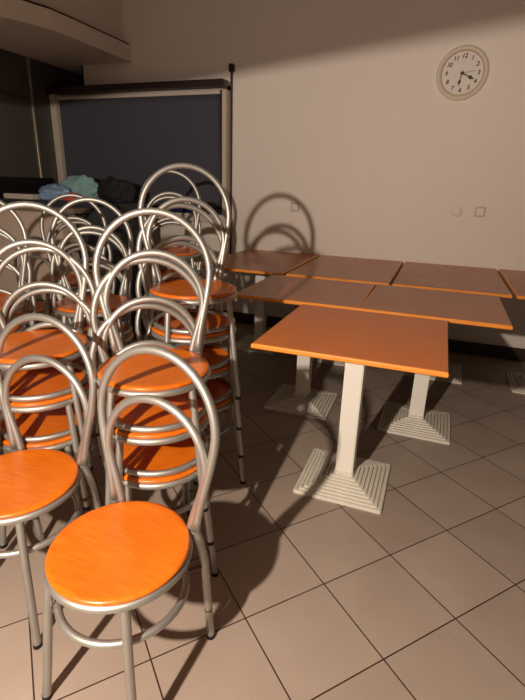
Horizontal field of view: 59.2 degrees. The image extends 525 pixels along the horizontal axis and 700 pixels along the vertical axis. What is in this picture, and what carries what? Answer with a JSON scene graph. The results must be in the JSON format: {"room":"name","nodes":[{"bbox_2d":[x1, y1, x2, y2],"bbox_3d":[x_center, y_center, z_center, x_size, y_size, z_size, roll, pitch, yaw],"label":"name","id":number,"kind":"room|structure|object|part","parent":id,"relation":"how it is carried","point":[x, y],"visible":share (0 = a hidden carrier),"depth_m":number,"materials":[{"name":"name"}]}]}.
{"room":"cafe","nodes":[
{"label":"cafe","id":0,"kind":"room"},
{"bbox_2d":[0,91,34,144],"bbox_3d":[-3.492,-0.893,1.394,0.150,3.200,8.560,9,21,19],"label":"trim","id":1,"kind":"structure","parent":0,"point":[0,91],"depth_m":4.22,"materials":[{"name":"brown paint"}]},
{"bbox_2d":[25,57,42,177],"bbox_3d":[-2.171,-2.076,4.428,0.030,1.269,0.030,9,21,19],"label":"trim","id":2,"kind":"structure","parent":1,"relation":"attached to","point":[31,97],"depth_m":4.37,"materials":[{"name":"beige"}]},
{"bbox_2d":[0,0,131,74],"bbox_3d":[-1.881,-2.568,3.748,0.870,0.130,2.240,9,21,19],"label":"soffit","id":3,"kind":"object","parent":1,"relation":"attached to","point":[27,29],"depth_m":3.74,"materials":[{"name":"beige paint"}]},
{"bbox_2d":[23,0,128,44],"bbox_3d":[-1.884,-2.644,3.735,0.850,0.020,2.220,9,21,19],"label":"trim","id":4,"kind":"structure","parent":1,"relation":"attached to","point":[29,1],"depth_m":3.59,"materials":[{"name":"grey"}]},
{"bbox_2d":[30,0,123,40],"bbox_3d":[-1.889,-2.985,3.648,0.800,0.680,2.170,9,21,19],"label":"trim","id":5,"kind":"structure","parent":1,"relation":"attached to","point":[106,16],"depth_m":3.90,"materials":[{"name":"beige paint"}]},
{"bbox_2d":[0,49,82,183],"bbox_3d":[-2.303,-1.464,4.340,0.015,2.369,2.158,9,21,19],"label":"wall","id":6,"kind":"structure","parent":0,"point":[16,122],"depth_m":4.31,"materials":[{"name":"beige paint"}]},
{"bbox_2d":[0,312,524,699],"bbox_3d":[-0.366,1.167,0.651,6.770,0.001,8.185,9,21,19],"label":"floor","id":7,"kind":"structure","parent":0,"point":[422,597],"depth_m":1.69,"materials":[{"name":"beige tile"}]},
{"bbox_2d":[0,266,35,326],"bbox_3d":[-1.352,0.049,2.313,0.398,0.936,0.387,-2,20,-10],"label":"bistro chair","id":8,"kind":"object","parent":7,"relation":"on","point":[33,298],"visible":0.07,"depth_m":2.39,"materials":[{"name":"silver paint"}]},
{"bbox_2d":[0,233,31,371],"bbox_3d":[-1.349,-0.100,2.262,0.398,0.936,0.387,-2,20,-9],"label":"bistro chair","id":9,"kind":"object","parent":8,"relation":"on","point":[25,310],"visible":0.12,"depth_m":2.34,"materials":[{"name":"silver paint"}]},
{"bbox_2d":[0,200,28,333],"bbox_3d":[-1.342,-0.249,2.210,0.398,0.936,0.387,-2,20,-9],"label":"bistro chair","id":10,"kind":"object","parent":9,"relation":"on","point":[23,258],"visible":0.32,"depth_m":2.28,"materials":[{"name":"silver paint"}]},
{"bbox_3d":[-1.341,-0.225,2.208,0.356,0.013,0.356,-2,20,-9],"label":"seat","id":11,"kind":"part","parent":10,"relation":"part of","materials":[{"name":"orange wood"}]},
{"bbox_3d":[-1.348,-0.076,2.260,0.356,0.013,0.356,-2,20,-9],"label":"seat","id":12,"kind":"part","parent":9,"relation":"part of","materials":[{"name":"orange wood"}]},
{"bbox_2d":[0,176,53,198],"bbox_3d":[-2.362,-0.902,4.298,0.057,1.335,1.300,9,21,19],"label":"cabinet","id":13,"kind":"object","parent":7,"relation":"on","point":[7,184],"visible":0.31,"depth_m":4.30,"materials":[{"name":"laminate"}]},
{"bbox_2d":[11,236,49,329],"bbox_3d":[-1.707,-0.329,3.343,0.398,0.936,0.387,7,20,14],"label":"bistro chair","id":14,"kind":"object","parent":7,"relation":"on","point":[39,305],"visible":0.06,"depth_m":3.35,"materials":[{"name":"silver paint"}]},
{"bbox_3d":[-1.711,-0.305,3.341,0.356,0.013,0.356,7,20,14],"label":"seat","id":15,"kind":"part","parent":14,"relation":"part of","materials":[{"name":"orange wood"}]},
{"bbox_2d":[0,205,90,329],"bbox_3d":[-1.919,-0.675,4.030,1.000,1.113,0.200,9,21,19],"label":"wall","id":16,"kind":"structure","parent":7,"relation":"on","point":[30,217],"depth_m":3.89,"materials":[{"name":"beige paint"}]},
{"bbox_3d":[-1.986,-0.829,4.015,0.840,0.739,0.160,9,21,19],"label":"panel","id":17,"kind":"part","parent":16,"relation":"part of","materials":[{"name":"beige paint"}]},
{"bbox_2d":[0,205,90,213],"bbox_3d":[-1.903,-1.181,3.850,1.000,0.038,0.200,9,21,19],"label":"countertop","id":18,"kind":"structure","parent":16,"relation":"on","point":[72,210],"depth_m":3.71,"materials":[{"name":"grey stone"}]},
{"bbox_2d":[0,313,100,649],"bbox_3d":[-0.756,0.380,1.436,0.398,0.936,0.387,8,20,16],"label":"bistro chair","id":19,"kind":"object","parent":7,"relation":"on","point":[33,482],"visible":0.98,"depth_m":1.44,"materials":[{"name":"orange wood"}]},
{"bbox_3d":[-0.857,0.535,1.691,0.026,0.443,0.081,5,20,9],"label":"leg","id":20,"kind":"part","parent":19,"relation":"part of","materials":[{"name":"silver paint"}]},
{"bbox_3d":[-0.681,0.679,1.345,0.024,0.415,0.078,-6,21,-20],"label":"leg","id":21,"kind":"part","parent":19,"relation":"part of","materials":[{"name":"silver paint"}]},
{"bbox_3d":[-0.760,0.404,1.434,0.356,0.013,0.356,8,20,16],"label":"seat","id":22,"kind":"part","parent":19,"relation":"part of","materials":[{"name":"orange wood"}]},
{"bbox_3d":[-0.578,0.572,1.610,0.026,0.443,0.081,11,21,23],"label":"leg","id":23,"kind":"part","parent":19,"relation":"part of","materials":[{"name":"silver paint"}]},
{"bbox_2d":[0,287,105,548],"bbox_3d":[-0.831,0.255,1.780,0.398,0.936,0.387,1,20,-3],"label":"bistro chair","id":24,"kind":"object","parent":7,"relation":"on","point":[52,421],"visible":0.3,"depth_m":1.78,"materials":[{"name":"silver paint"}]},
{"bbox_3d":[-0.967,0.539,1.713,0.024,0.415,0.078,15,23,33],"label":"leg","id":25,"kind":"part","parent":24,"relation":"part of","materials":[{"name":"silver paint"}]},
{"bbox_3d":[-0.832,0.279,1.778,0.356,0.013,0.356,1,20,-3],"label":"seat","id":26,"kind":"part","parent":24,"relation":"part of","materials":[{"name":"orange wood"}]},
{"bbox_2d":[0,246,100,510],"bbox_3d":[-0.826,0.105,1.732,0.398,0.936,0.387,-1,20,-9],"label":"bistro chair","id":27,"kind":"object","parent":24,"relation":"on","point":[50,379],"visible":0.56,"depth_m":1.72,"materials":[{"name":"silver paint"}]},
{"bbox_3d":[-0.825,0.129,1.729,0.356,0.013,0.356,-1,20,-9],"label":"seat","id":28,"kind":"part","parent":27,"relation":"part of","materials":[{"name":"orange wood"}]},
{"bbox_2d":[0,201,92,470],"bbox_3d":[-0.825,-0.043,1.678,0.398,0.936,0.387,-4,20,-16],"label":"bistro chair","id":29,"kind":"object","parent":27,"relation":"on","point":[55,344],"visible":0.72,"depth_m":1.69,"materials":[{"name":"silver paint"}]},
{"bbox_3d":[-0.822,-0.019,1.676,0.356,0.013,0.356,-4,20,-16],"label":"seat","id":30,"kind":"part","parent":29,"relation":"part of","materials":[{"name":"orange wood"}]},
{"bbox_3d":[-0.659,0.232,1.661,0.078,0.415,0.024,15,23,33],"label":"leg","id":31,"kind":"part","parent":29,"relation":"part of","materials":[{"name":"silver paint"}]},
{"bbox_3d":[-0.677,0.388,1.693,0.078,0.415,0.024,19,26,40],"label":"leg","id":32,"kind":"part","parent":27,"relation":"part of","materials":[{"name":"silver paint"}]},
{"bbox_3d":[-0.711,0.272,1.972,0.026,0.443,0.081,1,20,-1],"label":"leg","id":33,"kind":"part","parent":27,"relation":"part of","materials":[{"name":"silver paint"}]},
{"bbox_3d":[-0.697,0.542,1.727,0.024,0.415,0.078,-15,25,-38],"label":"leg","id":34,"kind":"part","parent":24,"relation":"part of","materials":[{"name":"silver paint"}]},
{"bbox_3d":[-0.699,0.427,2.008,0.026,0.443,0.081,3,20,4],"label":"leg","id":35,"kind":"part","parent":24,"relation":"part of","materials":[{"name":"silver paint"}]},
{"bbox_2d":[0,198,146,338],"bbox_3d":[-1.684,-0.769,4.252,1.270,1.155,0.385,9,21,19],"label":"countertop","id":36,"kind":"structure","parent":7,"relation":"on","point":[93,216],"depth_m":3.87,"materials":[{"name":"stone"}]},
{"bbox_2d":[3,192,39,199],"bbox_3d":[-2.114,-1.372,4.100,0.330,0.056,0.150,9,21,19],"label":"serving tray","id":37,"kind":"object","parent":36,"relation":"on","point":[14,195],"visible":0.84,"depth_m":4.04,"materials":[{"name":"beige"}]},
{"bbox_3d":[-2.114,-1.392,4.093,0.290,0.014,0.110,9,21,19],"label":"lid","id":38,"kind":"part","parent":37,"relation":"part of","materials":[{"name":"black laminate"}]},
{"bbox_2d":[38,183,69,199],"bbox_3d":[-1.818,-1.383,4.038,0.357,0.136,0.167,9,21,19],"label":"plastic bag","id":39,"kind":"object","parent":36,"relation":"on","point":[48,192],"visible":0.73,"depth_m":3.98,"materials":[{"name":"blue plastic"}]},
{"bbox_2d":[63,192,78,200],"bbox_3d":[-1.625,-1.316,3.963,0.212,0.070,0.094,9,21,19],"label":"folded cloth","id":40,"kind":"object","parent":36,"relation":"on","point":[67,198],"visible":0.36,"depth_m":3.94,"materials":[{"name":"red fabric"}]},
{"bbox_2d":[58,175,98,197],"bbox_3d":[-1.631,-1.445,4.107,0.449,0.216,0.159,9,21,19],"label":"folded cloth","id":41,"kind":"object","parent":36,"relation":"on","point":[85,186],"visible":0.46,"depth_m":4.03,"materials":[{"name":"teal fabric"}]},
{"bbox_2d":[97,176,136,202],"bbox_3d":[-1.263,-1.373,3.946,0.410,0.210,0.170,9,21,19],"label":"cloth bag","id":42,"kind":"object","parent":36,"relation":"on","point":[110,189],"visible":0.93,"depth_m":3.89,"materials":[{"name":"black fabric"}]},
{"bbox_2d":[51,247,115,328],"bbox_3d":[-1.153,-0.154,2.900,0.398,0.936,0.387,4,20,5],"label":"bistro chair","id":43,"kind":"object","parent":7,"relation":"on","point":[75,249],"visible":0.02,"depth_m":2.91,"materials":[{"name":"silver paint"}]},
{"bbox_2d":[40,193,106,328],"bbox_3d":[-1.143,-0.451,2.795,0.398,0.936,0.387,-2,20,-10],"label":"bistro chair","id":44,"kind":"object","parent":43,"relation":"on","point":[71,277],"visible":0.27,"depth_m":2.81,"materials":[{"name":"silver paint"}]},
{"bbox_3d":[-1.258,-0.162,2.714,0.024,0.415,0.078,12,22,26],"label":"leg","id":45,"kind":"part","parent":44,"relation":"part of","materials":[{"name":"silver paint"}]},
{"bbox_3d":[-1.142,-0.427,2.793,0.356,0.013,0.356,-2,20,-10],"label":"seat","id":46,"kind":"part","parent":44,"relation":"part of","materials":[{"name":"orange wood"}]},
{"bbox_2d":[43,220,111,328],"bbox_3d":[-1.150,-0.302,2.848,0.398,0.936,0.387,1,20,-1],"label":"bistro chair","id":47,"kind":"object","parent":43,"relation":"on","point":[62,226],"visible":0.12,"depth_m":2.87,"materials":[{"name":"silver paint"}]},
{"bbox_2d":[51,262,131,444],"bbox_3d":[-0.841,0.042,2.377,0.398,0.936,0.387,-6,21,-21],"label":"bistro chair","id":48,"kind":"object","parent":7,"relation":"on","point":[53,297],"visible":0.02,"depth_m":2.37,"materials":[{"name":"silver paint"}]},
{"bbox_2d":[50,230,133,350],"bbox_3d":[-0.839,-0.106,2.324,0.398,0.936,0.387,-4,20,-16],"label":"bistro chair","id":49,"kind":"object","parent":48,"relation":"on","point":[129,337],"visible":0.2,"depth_m":2.34,"materials":[{"name":"silver paint"}]},
{"bbox_2d":[49,197,132,346],"bbox_3d":[-0.830,-0.255,2.272,0.398,0.936,0.387,-3,20,-13],"label":"bistro chair","id":50,"kind":"object","parent":49,"relation":"on","point":[65,307],"visible":0.45,"depth_m":2.29,"materials":[{"name":"silver paint"}]},
{"bbox_3d":[-0.934,0.037,2.186,0.024,0.415,0.078,10,21,23],"label":"leg","id":51,"kind":"part","parent":50,"relation":"part of","materials":[{"name":"silver paint"}]},
{"bbox_3d":[-0.828,-0.231,2.270,0.356,0.013,0.356,-3,20,-13],"label":"seat","id":52,"kind":"part","parent":50,"relation":"part of","materials":[{"name":"orange wood"}]},
{"bbox_3d":[-0.671,0.024,2.246,0.078,0.415,0.024,17,24,36],"label":"leg","id":53,"kind":"part","parent":50,"relation":"part of","materials":[{"name":"silver paint"}]},
{"bbox_3d":[-0.728,-0.092,2.522,0.026,0.443,0.081,0,20,-5],"label":"leg","id":54,"kind":"part","parent":50,"relation":"part of","materials":[{"name":"silver paint"}]},
{"bbox_3d":[-0.837,-0.082,2.322,0.356,0.013,0.356,-4,20,-16],"label":"seat","id":55,"kind":"part","parent":49,"relation":"part of","materials":[{"name":"orange wood"}]},
{"bbox_3d":[-0.838,0.066,2.376,0.356,0.013,0.356,-6,21,-21],"label":"seat","id":56,"kind":"part","parent":48,"relation":"part of","materials":[{"name":"orange wood"}]},
{"bbox_2d":[42,345,219,699],"bbox_3d":[-0.359,0.480,1.189,0.398,0.936,0.387,11,21,23],"label":"bistro chair","id":57,"kind":"object","parent":7,"relation":"on","point":[120,556],"visible":1,"depth_m":1.17,"materials":[{"name":"orange wood"}]},
{"bbox_3d":[-0.554,0.736,1.195,0.078,0.415,0.024,-8,22,-25],"label":"leg","id":58,"kind":"part","parent":57,"relation":"part of","materials":[{"name":"silver paint"}]},
{"bbox_3d":[-0.364,0.504,1.187,0.356,0.013,0.356,11,21,23],"label":"seat","id":59,"kind":"part","parent":57,"relation":"part of","materials":[{"name":"orange wood"}]},
{"bbox_3d":[-0.311,0.782,1.088,0.024,0.415,0.078,-3,20,-12],"label":"leg","id":60,"kind":"part","parent":57,"relation":"part of","materials":[{"name":"silver paint"}]},
{"bbox_3d":[-0.169,0.682,1.338,0.026,0.443,0.081,14,23,31],"label":"leg","id":61,"kind":"part","parent":57,"relation":"part of","materials":[{"name":"silver paint"}]},
{"bbox_2d":[89,303,218,576],"bbox_3d":[-0.363,0.330,1.610,0.398,0.936,0.387,-6,21,-21],"label":"bistro chair","id":62,"kind":"object","parent":7,"relation":"on","point":[167,456],"visible":0.27,"depth_m":1.57,"materials":[{"name":"silver paint"}]},
{"bbox_3d":[-0.439,0.627,1.512,0.024,0.415,0.078,7,20,15],"label":"leg","id":63,"kind":"part","parent":62,"relation":"part of","materials":[{"name":"silver paint"}]},
{"bbox_2d":[90,256,213,545],"bbox_3d":[-0.358,0.181,1.560,0.398,0.936,0.387,-4,20,-15],"label":"bistro chair","id":64,"kind":"object","parent":62,"relation":"on","point":[139,414],"visible":0.44,"depth_m":1.54,"materials":[{"name":"silver paint"}]},
{"bbox_3d":[-0.456,0.473,1.470,0.024,0.415,0.078,10,21,21],"label":"leg","id":65,"kind":"part","parent":64,"relation":"part of","materials":[{"name":"silver paint"}]},
{"bbox_2d":[92,207,212,511],"bbox_3d":[-0.353,0.032,1.507,0.398,0.936,0.387,-1,20,-8],"label":"bistro chair","id":66,"kind":"object","parent":64,"relation":"on","point":[150,374],"visible":0.7,"depth_m":1.51,"materials":[{"name":"silver paint"}]},
{"bbox_3d":[-0.471,0.321,1.429,0.024,0.415,0.078,12,22,27],"label":"leg","id":67,"kind":"part","parent":66,"relation":"part of","materials":[{"name":"silver paint"}]},
{"bbox_3d":[-0.352,0.056,1.505,0.356,0.013,0.356,-1,20,-8],"label":"seat","id":68,"kind":"part","parent":66,"relation":"part of","materials":[{"name":"orange wood"}]},
{"bbox_3d":[-0.204,0.315,1.468,0.078,0.415,0.024,19,26,40],"label":"leg","id":69,"kind":"part","parent":66,"relation":"part of","materials":[{"name":"silver paint"}]},
{"bbox_3d":[-0.356,0.205,1.558,0.356,0.013,0.356,-4,20,-15],"label":"seat","id":70,"kind":"part","parent":64,"relation":"part of","materials":[{"name":"orange wood"}]},
{"bbox_3d":[-0.196,0.457,1.539,0.078,0.415,0.024,16,24,34],"label":"leg","id":71,"kind":"part","parent":64,"relation":"part of","materials":[{"name":"silver paint"}]},
{"bbox_3d":[-0.360,0.354,1.609,0.356,0.013,0.356,-6,21,-21],"label":"seat","id":72,"kind":"part","parent":62,"relation":"part of","materials":[{"name":"orange wood"}]},
{"bbox_3d":[-0.290,0.488,1.873,0.026,0.443,0.081,-3,20,-14],"label":"leg","id":73,"kind":"part","parent":62,"relation":"part of","materials":[{"name":"silver paint"}]},
{"bbox_3d":[-0.189,0.600,1.609,0.078,0.415,0.024,13,22,28],"label":"leg","id":74,"kind":"part","parent":62,"relation":"part of","materials":[{"name":"silver paint"}]},
{"bbox_2d":[160,246,202,277],"bbox_3d":[-0.592,-0.211,3.108,0.398,0.936,0.387,-1,20,-9],"label":"bistro chair","id":75,"kind":"object","parent":7,"relation":"on","point":[201,272],"visible":0.02,"depth_m":3.17,"materials":[{"name":"silver paint"}]},
{"bbox_2d":[143,220,202,308],"bbox_3d":[-0.585,-0.359,3.057,0.398,0.936,0.387,-1,20,-9],"label":"bistro chair","id":76,"kind":"object","parent":75,"relation":"on","point":[199,263],"visible":0.05,"depth_m":3.06,"materials":[{"name":"silver paint"}]},
{"bbox_2d":[143,195,201,308],"bbox_3d":[-0.583,-0.508,3.003,0.398,0.936,0.387,-2,20,-10],"label":"bistro chair","id":77,"kind":"object","parent":76,"relation":"on","point":[163,272],"visible":0.09,"depth_m":3.02,"materials":[{"name":"silver paint"}]},
{"bbox_2d":[139,170,200,322],"bbox_3d":[-0.578,-0.655,2.949,0.398,0.936,0.387,-2,20,-10],"label":"bistro chair","id":78,"kind":"object","parent":77,"relation":"on","point":[183,252],"visible":0.3,"depth_m":2.97,"materials":[{"name":"silver paint"}]},
{"bbox_3d":[-0.690,-0.365,2.866,0.024,0.415,0.078,11,22,25],"label":"leg","id":79,"kind":"part","parent":78,"relation":"part of","materials":[{"name":"silver paint"}]},
{"bbox_3d":[-0.577,-0.631,2.947,0.356,0.013,0.356,-2,20,-10],"label":"seat","id":80,"kind":"part","parent":78,"relation":"part of","materials":[{"name":"orange wood"}]},
{"bbox_3d":[-0.424,-0.375,2.915,0.078,0.415,0.024,18,25,38],"label":"leg","id":81,"kind":"part","parent":78,"relation":"part of","materials":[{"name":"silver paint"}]},
{"bbox_3d":[-0.582,-0.483,3.001,0.356,0.013,0.356,-2,20,-10],"label":"seat","id":82,"kind":"part","parent":77,"relation":"part of","materials":[{"name":"orange wood"}]},
{"bbox_2d":[135,277,245,505],"bbox_3d":[-0.305,0.166,2.076,0.398,0.936,0.387,-12,24,-35],"label":"bistro chair","id":83,"kind":"object","parent":7,"relation":"on","point":[217,388],"visible":0.23,"depth_m":2.05,"materials":[{"name":"silver paint"}]},
{"bbox_3d":[-0.330,0.468,1.968,0.024,0.415,0.078,2,20,1],"label":"leg","id":84,"kind":"part","parent":83,"relation":"part of","materials":[{"name":"silver paint"}]},
{"bbox_2d":[135,241,243,457],"bbox_3d":[-0.302,0.016,2.027,0.398,0.936,0.387,-9,22,-28],"label":"bistro chair","id":85,"kind":"object","parent":83,"relation":"on","point":[213,355],"visible":0.36,"depth_m":2.02,"materials":[{"name":"silver paint"}]},
{"bbox_2d":[136,203,241,430],"bbox_3d":[-0.297,-0.131,1.970,0.398,0.936,0.387,-7,21,-22],"label":"bistro chair","id":86,"kind":"object","parent":85,"relation":"on","point":[213,321],"visible":0.49,"depth_m":1.97,"materials":[{"name":"silver paint"}]},
{"bbox_2d":[138,163,240,399],"bbox_3d":[-0.288,-0.279,1.917,0.398,0.936,0.387,-5,21,-17],"label":"bistro chair","id":87,"kind":"object","parent":86,"relation":"on","point":[180,291],"visible":0.79,"depth_m":1.92,"materials":[{"name":"silver paint"}]},
{"bbox_3d":[-0.377,0.015,1.824,0.024,0.415,0.078,9,21,19],"label":"leg","id":88,"kind":"part","parent":87,"relation":"part of","materials":[{"name":"silver paint"}]},
{"bbox_3d":[-0.285,-0.255,1.915,0.356,0.013,0.356,-5,21,-17],"label":"seat","id":89,"kind":"part","parent":87,"relation":"part of","materials":[{"name":"orange wood"}]},
{"bbox_3d":[-0.201,-0.119,2.174,0.026,0.443,0.081,-2,20,-10],"label":"leg","id":90,"kind":"part","parent":87,"relation":"part of","materials":[{"name":"silver paint"}]},
{"bbox_3d":[-0.120,-0.005,1.903,0.078,0.415,0.024,14,23,31],"label":"leg","id":91,"kind":"part","parent":87,"relation":"part of","materials":[{"name":"silver paint"}]},
{"bbox_3d":[-0.294,-0.107,1.969,0.356,0.013,0.356,-7,21,-22],"label":"seat","id":92,"kind":"part","parent":86,"relation":"part of","materials":[{"name":"orange wood"}]},
{"bbox_3d":[-0.121,0.138,1.973,0.078,0.415,0.024,12,22,27],"label":"leg","id":93,"kind":"part","parent":86,"relation":"part of","materials":[{"name":"silver paint"}]},
{"bbox_3d":[-0.297,0.040,2.026,0.356,0.013,0.356,-9,22,-28],"label":"seat","id":94,"kind":"part","parent":85,"relation":"part of","materials":[{"name":"orange wood"}]},
{"bbox_3d":[-0.117,0.279,2.048,0.078,0.415,0.024,10,21,21],"label":"leg","id":95,"kind":"part","parent":85,"relation":"part of","materials":[{"name":"silver paint"}]},
{"bbox_3d":[-0.300,0.190,2.075,0.356,0.013,0.356,-12,24,-35],"label":"seat","id":96,"kind":"part","parent":83,"relation":"part of","materials":[{"name":"orange wood"}]},
{"bbox_3d":[-0.113,0.420,2.121,0.078,0.415,0.024,7,20,14],"label":"leg","id":97,"kind":"part","parent":83,"relation":"part of","materials":[{"name":"silver paint"}]},
{"bbox_2d":[201,249,318,354],"bbox_3d":[-0.013,-0.400,3.962,0.705,0.751,1.080,9,21,19],"label":"cafe table","id":98,"kind":"object","parent":7,"relation":"on","point":[263,263],"visible":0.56,"depth_m":3.90,"materials":[{"name":"brown wood"}]},
{"bbox_2d":[236,275,374,419],"bbox_3d":[0.272,-0.015,2.908,0.700,0.751,0.690,9,21,18],"label":"cafe table","id":99,"kind":"object","parent":7,"relation":"on","point":[300,399],"visible":0.97,"depth_m":2.87,"materials":[{"name":"brown wood"}]},
{"bbox_2d":[286,255,402,365],"bbox_3d":[0.673,-0.294,3.726,0.705,0.751,1.080,9,21,19],"label":"cafe table","id":100,"kind":"object","parent":7,"relation":"on","point":[338,268],"visible":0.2,"depth_m":3.49,"materials":[{"name":"brown wood"}]},
{"bbox_2d":[251,304,448,513],"bbox_3d":[0.407,0.270,2.117,0.720,0.751,0.715,9,21,19],"label":"cafe table","id":101,"kind":"object","parent":7,"relation":"on","point":[358,339],"visible":1,"depth_m":2.05,"materials":[{"name":"orange wood"}]},
{"bbox_2d":[358,284,512,444],"bbox_3d":[0.938,0.085,2.684,0.715,0.751,0.700,9,21,19],"label":"cafe table","id":102,"kind":"object","parent":7,"relation":"on","point":[414,420],"visible":1,"depth_m":2.64,"materials":[{"name":"brown wood"}]},
{"bbox_2d":[392,262,511,383],"bbox_3d":[1.351,-0.190,3.493,0.705,0.751,1.080,9,21,19],"label":"cafe table","id":103,"kind":"object","parent":7,"relation":"on","point":[465,279],"visible":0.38,"depth_m":3.29,"materials":[{"name":"brown wood"}]},
{"bbox_2d":[499,269,524,393],"bbox_3d":[2.033,-0.086,3.258,0.705,0.751,1.080,9,21,19],"label":"cafe table","id":104,"kind":"object","parent":7,"relation":"on","point":[515,279],"visible":1,"depth_m":3.34,"materials":[{"name":"brown wood"}]},
{"bbox_2d":[83,0,524,348],"bbox_3d":[1.131,-1.669,3.973,6.920,3.200,0.475,9,21,19],"label":"wall","id":105,"kind":"structure","parent":0,"point":[340,112],"depth_m":3.81,"materials":[{"name":"beige paint"}]},
{"bbox_2d":[81,66,83,84],"bbox_3d":[-1.746,-2.646,4.524,0.020,0.234,0.034,9,21,19],"label":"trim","id":106,"kind":"structure","parent":105,"relation":"attached to","point":[81,66],"depth_m":4.50,"materials":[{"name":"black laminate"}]},
{"bbox_2d":[49,85,232,222],"bbox_3d":[-1.169,-1.888,4.502,1.908,1.145,0.270,9,21,19],"label":"window","id":107,"kind":"structure","parent":105,"relation":"in","point":[187,214],"depth_m":4.34,"materials":[{"name":"beige"}]},
{"bbox_2d":[45,78,227,209],"bbox_3d":[-1.213,-1.915,4.368,1.902,1.052,0.109,9,21,19],"label":"roller blind","id":108,"kind":"object","parent":107,"relation":"attached to","point":[126,137],"visible":0.75,"depth_m":4.33,"materials":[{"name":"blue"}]},
{"bbox_3d":[-1.193,-2.348,4.262,1.770,0.030,0.018,9,21,19],"label":"rail","id":109,"kind":"part","parent":108,"relation":"part of","materials":[{"name":"beige metal"}]},
{"bbox_3d":[-1.180,-1.908,4.511,1.840,1.075,0.010,9,21,19],"label":"glass","id":110,"kind":"part","parent":107,"relation":"part of","materials":[{"name":"blue"}]},
{"bbox_3d":[-1.198,-1.352,4.657,1.908,0.030,0.139,9,21,19],"label":"sill","id":111,"kind":"part","parent":107,"relation":"part of","materials":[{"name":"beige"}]},
{"bbox_2d":[229,63,234,254],"bbox_3d":[-0.289,-1.627,4.254,0.040,1.750,0.050,9,21,19],"label":"rod","id":112,"kind":"object","parent":105,"relation":"attached to","point":[231,65],"visible":0.87,"depth_m":4.14,"materials":[{"name":"black metal"}]},
{"bbox_3d":[-0.291,-1.611,4.254,0.018,1.720,0.018,9,21,19],"label":"rod","id":113,"kind":"part","parent":112,"relation":"part of","materials":[{"name":"black metal"}]},
{"bbox_2d":[291,202,299,211],"bbox_3d":[0.293,-1.288,4.160,0.080,0.080,0.013,9,21,19],"label":"wall socket","id":114,"kind":"object","parent":105,"relation":"attached to","point":[294,205],"visible":1,"depth_m":4.16,"materials":[{"name":"beige plastic"}]},
{"bbox_2d":[161,308,524,361],"bbox_3d":[1.571,-0.052,4.078,5.700,0.110,0.014,9,21,19],"label":"baseboard","id":115,"kind":"structure","parent":105,"relation":"attached to","point":[481,349],"depth_m":3.99,"materials":[{"name":"grey"}]},
{"bbox_2d":[451,206,462,216],"bbox_3d":[1.565,-1.111,3.720,0.084,0.084,0.007,9,21,19],"label":"round cover","id":116,"kind":"object","parent":105,"relation":"attached to","point":[457,211],"visible":1,"depth_m":3.72,"materials":[{"name":"beige plastic"}]},
{"bbox_2d":[436,45,488,100],"bbox_3d":[1.477,-2.048,3.418,0.362,0.362,0.033,9,21,19],"label":"wall clock","id":117,"kind":"object","parent":105,"relation":"attached to","point":[464,70],"visible":1,"depth_m":3.42,"materials":[{"name":"beige plastic"}]},
{"bbox_2d":[474,207,485,216],"bbox_3d":[1.722,-1.093,3.660,0.080,0.080,0.013,9,21,19],"label":"wall socket","id":118,"kind":"object","parent":105,"relation":"attached to","point":[479,211],"visible":1,"depth_m":3.66,"materials":[{"name":"beige plastic"}]}
]}

